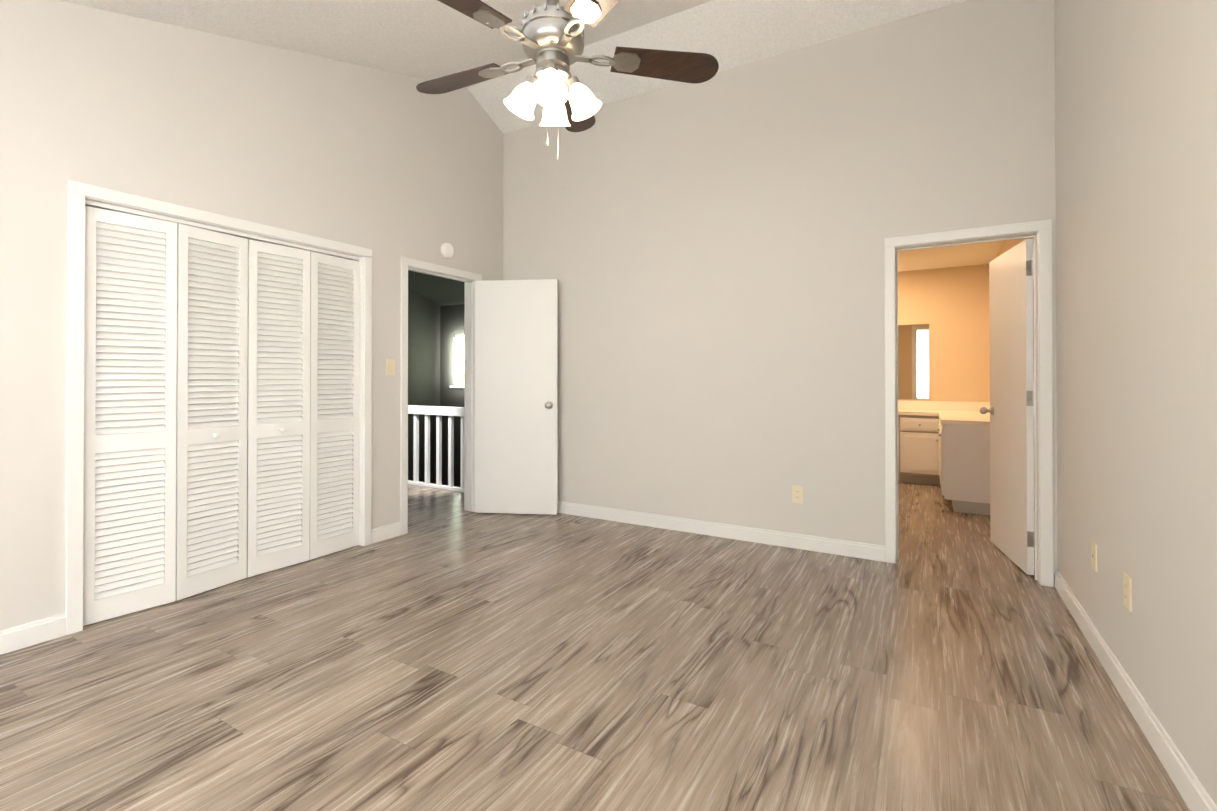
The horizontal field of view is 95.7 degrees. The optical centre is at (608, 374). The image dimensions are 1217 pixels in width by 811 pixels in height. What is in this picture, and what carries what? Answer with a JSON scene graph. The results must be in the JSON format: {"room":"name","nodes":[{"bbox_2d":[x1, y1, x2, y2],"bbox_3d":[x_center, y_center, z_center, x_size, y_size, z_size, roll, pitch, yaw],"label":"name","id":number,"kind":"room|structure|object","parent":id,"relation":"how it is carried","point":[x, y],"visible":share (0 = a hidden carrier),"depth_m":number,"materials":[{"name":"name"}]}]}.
{"room":"empty bedroom","nodes":[
{"label":"empty bedroom","id":0,"kind":"room"},
{"bbox_2d":[85,205,292,247],"bbox_3d":[-2.749,-0.057,3.546,0.060,2.500,1.784,0,0,30],"label":"wall","id":1,"kind":"structure","parent":0,"point":[228,234],"depth_m":3.85,"materials":[{"name":"grey"}]},
{"bbox_2d":[0,0,503,630],"bbox_3d":[-2.455,-0.787,2.681,0.120,3.950,5.930,0,0,30],"label":"wall","id":2,"kind":"structure","parent":0,"point":[390,170],"depth_m":2.94,"materials":[{"name":"white paint"}]},
{"bbox_2d":[0,613,65,654],"bbox_3d":[-3.142,1.131,1.355,0.013,0.100,2.666,0,0,30],"label":"baseboard","id":3,"kind":"structure","parent":2,"relation":"attached to","point":[39,631],"depth_m":2.41,"materials":[{"name":"white wood"}]},
{"bbox_2d":[83,206,176,625],"bbox_3d":[-2.377,0.194,2.742,0.029,1.977,0.361,0,0,36],"label":"closet door","id":4,"kind":"structure","parent":2,"relation":"in","point":[129,523],"depth_m":2.73,"materials":[{"name":"white wood"}]},
{"bbox_2d":[175,223,247,600],"bbox_3d":[-2.188,0.196,3.051,0.082,1.977,0.362,0,0,30],"label":"closet door","id":5,"kind":"structure","parent":2,"relation":"in","point":[211,412],"depth_m":3.04,"materials":[{"name":"white wood"}]},
{"bbox_2d":[65,180,371,634],"bbox_3d":[-2.125,0.153,3.230,0.136,2.077,1.588,0,0,30],"label":"trim","id":6,"kind":"structure","parent":2,"relation":"attached to","point":[81,195],"depth_m":2.62,"materials":[{"name":"white wood"}]},
{"bbox_2d":[247,239,309,576],"bbox_3d":[-2.008,0.198,3.373,0.072,1.977,0.362,0,0,30],"label":"closet door","id":7,"kind":"structure","parent":2,"relation":"in","point":[278,439],"depth_m":3.37,"materials":[{"name":"white wood"}]},
{"bbox_2d":[309,251,359,559],"bbox_3d":[-1.837,0.200,3.696,0.044,1.977,0.362,0,0,30],"label":"closet door","id":8,"kind":"structure","parent":2,"relation":"in","point":[334,384],"depth_m":3.69,"materials":[{"name":"white wood"}]},
{"bbox_2d":[371,522,400,543],"bbox_3d":[-1.613,1.146,3.991,0.013,0.100,0.254,0,0,30],"label":"baseboard","id":9,"kind":"structure","parent":2,"relation":"attached to","point":[389,531],"depth_m":3.98,"materials":[{"name":"white wood"}]},
{"bbox_2d":[386,359,394,374],"bbox_3d":[-1.591,-0.054,4.031,0.018,0.116,0.070,0,0,30],"label":"light switch","id":10,"kind":"object","parent":2,"relation":"attached to","point":[390,366],"visible":1,"depth_m":4.03,"materials":[{"name":"beige plastic"}]},
{"bbox_2d":[400,257,481,534],"bbox_3d":[-1.394,0.161,4.511,0.156,2.077,0.854,0,0,30],"label":"door frame","id":11,"kind":"structure","parent":2,"relation":"attached to","point":[468,279],"depth_m":4.65,"materials":[{"name":"white wood"}]},
{"bbox_2d":[441,243,453,258],"bbox_3d":[-1.308,-1.011,4.497,0.045,0.128,0.128,0,0,30],"label":"smoke detector","id":12,"kind":"object","parent":2,"relation":"attached to","point":[447,250],"visible":1,"depth_m":4.47,"materials":[{"name":"white plastic"}]},
{"bbox_2d":[475,279,557,514],"bbox_3d":[-0.785,0.191,4.754,0.679,1.999,0.371,0,0,30],"label":"hall door","id":13,"kind":"structure","parent":2,"relation":"in","point":[516,396],"depth_m":4.71,"materials":[{"name":"painted wood"},{"name":"brushed nickel knob"}]},
{"bbox_2d":[408,289,439,483],"bbox_3d":[-4.451,0.422,8.403,0.120,7.200,5.040,0,0,30],"label":"wall","id":14,"kind":"structure","parent":0,"point":[423,351],"depth_m":10.10,"materials":[{"name":"grey paint"}]},
{"bbox_2d":[408,270,463,305],"bbox_3d":[-2.462,-2.141,7.265,4.719,1.712,5.040,0,0,30],"label":"ceiling","id":15,"kind":"structure","parent":0,"point":[441,291],"depth_m":9.60,"materials":[{"name":"grey paint"}]},
{"bbox_2d":[440,304,463,486],"bbox_3d":[-1.227,0.428,9.377,4.480,7.200,0.120,0,0,30],"label":"wall","id":16,"kind":"structure","parent":0,"point":[451,321],"depth_m":10.33,"materials":[{"name":"grey paint"}]},
{"bbox_2d":[450,335,463,387],"bbox_3d":[-2.550,-0.238,10.111,0.900,0.980,0.115,0,0,30],"label":"window","id":17,"kind":"structure","parent":16,"relation":"in","point":[458,361],"depth_m":10.29,"materials":[{"name":"white glass"}]},
{"bbox_2d":[58,0,965,133],"bbox_3d":[-0.660,-1.902,1.647,4.270,2.072,5.930,0,0,30],"label":"ceiling","id":18,"kind":"structure","parent":0,"point":[428,39],"depth_m":3.61,"materials":[{"name":"white paint"}]},
{"bbox_2d":[416,0,718,158],"bbox_3d":[-0.257,-1.393,2.115,1.242,1.155,1.268,0,0,30],"label":"ceiling fan light","id":19,"kind":"object","parent":18,"relation":"hanging from","point":[551,37],"visible":1,"depth_m":2.08,"materials":[{"name":"brown wood"}]},
{"bbox_2d":[0,482,1189,810],"bbox_3d":[-1.770,1.248,4.300,8.870,0.100,9.440,0,0,30],"label":"floor","id":20,"kind":"structure","parent":0,"point":[534,662],"depth_m":2.09,"materials":[{"name":"brown laminate"}]},
{"bbox_2d":[408,405,463,491],"bbox_3d":[-2.380,0.704,6.195,3.276,1.010,0.110,0,0,30],"label":"railing","id":21,"kind":"object","parent":20,"relation":"on","point":[437,411],"visible":0.17,"depth_m":5.85,"materials":[{"name":"white wood"}]},
{"bbox_2d":[898,412,989,514],"bbox_3d":[2.960,0.827,5.864,2.007,0.760,1.747,0,0,30],"label":"bathroom vanity","id":22,"kind":"object","parent":20,"relation":"on","point":[945,445],"depth_m":4.84,"materials":[{"name":"white wood"}]},
{"bbox_2d":[898,408,937,415],"bbox_3d":[3.031,0.431,6.510,1.485,0.040,0.562,0,0,30],"label":"countertop","id":23,"kind":"structure","parent":22,"relation":"on","point":[917,411],"depth_m":6.05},
{"bbox_2d":[938,408,989,427],"bbox_3d":[3.597,0.425,5.485,0.522,0.040,1.767,0,0,30],"label":"countertop","id":24,"kind":"structure","parent":22,"relation":"on","point":[947,415],"depth_m":5.14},
{"bbox_2d":[503,0,1056,586],"bbox_3d":[0.849,-0.778,4.123,4.150,3.950,0.120,0,0,30],"label":"wall","id":25,"kind":"structure","parent":0,"point":[709,254],"depth_m":3.89,"materials":[{"name":"white paint"}]},
{"bbox_2d":[558,501,884,561],"bbox_3d":[0.391,1.148,4.300,3.170,0.100,0.013,0,0,30],"label":"baseboard","id":26,"kind":"structure","parent":25,"relation":"attached to","point":[777,538],"depth_m":3.99,"materials":[{"name":"white wood"}]},
{"bbox_2d":[792,485,802,503],"bbox_3d":[1.297,0.825,3.780,0.070,0.116,0.009,0,0,30],"label":"electrical outlet","id":27,"kind":"object","parent":25,"relation":"attached to","point":[797,494],"visible":1,"depth_m":3.78,"materials":[{"name":"beige plastic"}]},
{"bbox_2d":[884,219,1053,586],"bbox_3d":[2.161,0.161,3.359,0.842,2.062,0.156,0,0,30],"label":"door frame","id":28,"kind":"structure","parent":25,"relation":"attached to","point":[1040,232],"depth_m":3.19,"materials":[{"name":"white wood"}]},
{"bbox_2d":[980,238,1034,574],"bbox_3d":[2.585,0.192,3.595,0.226,1.984,0.705,0,0,30],"label":"bathroom door","id":29,"kind":"structure","parent":25,"relation":"in","point":[1012,532],"depth_m":3.48,"materials":[{"name":"painted wood"},{"name":"brushed nickel knob and hinges"}]},
{"bbox_2d":[898,264,989,401],"bbox_3d":[3.475,-0.138,6.654,2.150,2.700,0.120,0,0,30],"label":"wall","id":30,"kind":"structure","parent":0,"point":[950,306],"depth_m":6.31,"materials":[{"name":"beige paint"}]},
{"bbox_2d":[898,324,928,398],"bbox_3d":[3.170,-0.148,6.756,1.320,0.880,0.006,0,0,30],"label":"bathroom mirror","id":31,"kind":"object","parent":30,"relation":"attached to","point":[913,361],"visible":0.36,"depth_m":6.50,"materials":[{"name":"clear glass"}]},
{"bbox_2d":[898,400,989,411],"bbox_3d":[3.393,0.362,6.614,2.007,0.100,0.020,0,0,30],"label":"backsplash","id":32,"kind":"structure","parent":30,"relation":"attached to","point":[958,406],"depth_m":6.31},
{"bbox_2d":[898,240,1004,271],"bbox_3d":[2.572,-1.312,5.225,2.270,0.150,3.510,0,0,30],"label":"ceiling","id":33,"kind":"structure","parent":0,"point":[982,253],"depth_m":5.76,"materials":[{"name":"beige paint"}]},
{"bbox_2d":[996,0,1216,805],"bbox_3d":[1.985,-0.790,2.066,0.120,3.950,9.320,0,0,30],"label":"wall","id":34,"kind":"structure","parent":0,"point":[1136,212],"depth_m":1.84,"materials":[{"name":"white paint"}]},
{"bbox_2d":[1091,541,1096,571],"bbox_3d":[2.100,0.787,2.383,0.009,0.116,0.070,0,0,30],"label":"electrical outlet","id":35,"kind":"object","parent":34,"relation":"attached to","point":[1093,555],"visible":1,"depth_m":2.37,"materials":[{"name":"beige plastic"}]},
{"bbox_2d":[1123,573,1131,611],"bbox_3d":[1.869,0.784,1.985,0.009,0.116,0.070,0,0,30],"label":"electrical outlet","id":36,"kind":"object","parent":34,"relation":"attached to","point":[1127,584],"visible":1,"depth_m":1.97,"materials":[{"name":"beige plastic"}]},
{"bbox_2d":[1054,569,1216,810],"bbox_3d":[1.078,1.126,0.621,0.013,0.100,5.690,0,0,30],"label":"baseboard","id":37,"kind":"structure","parent":34,"relation":"attached to","point":[1182,775],"depth_m":1.82,"materials":[{"name":"white wood"}]}
]}

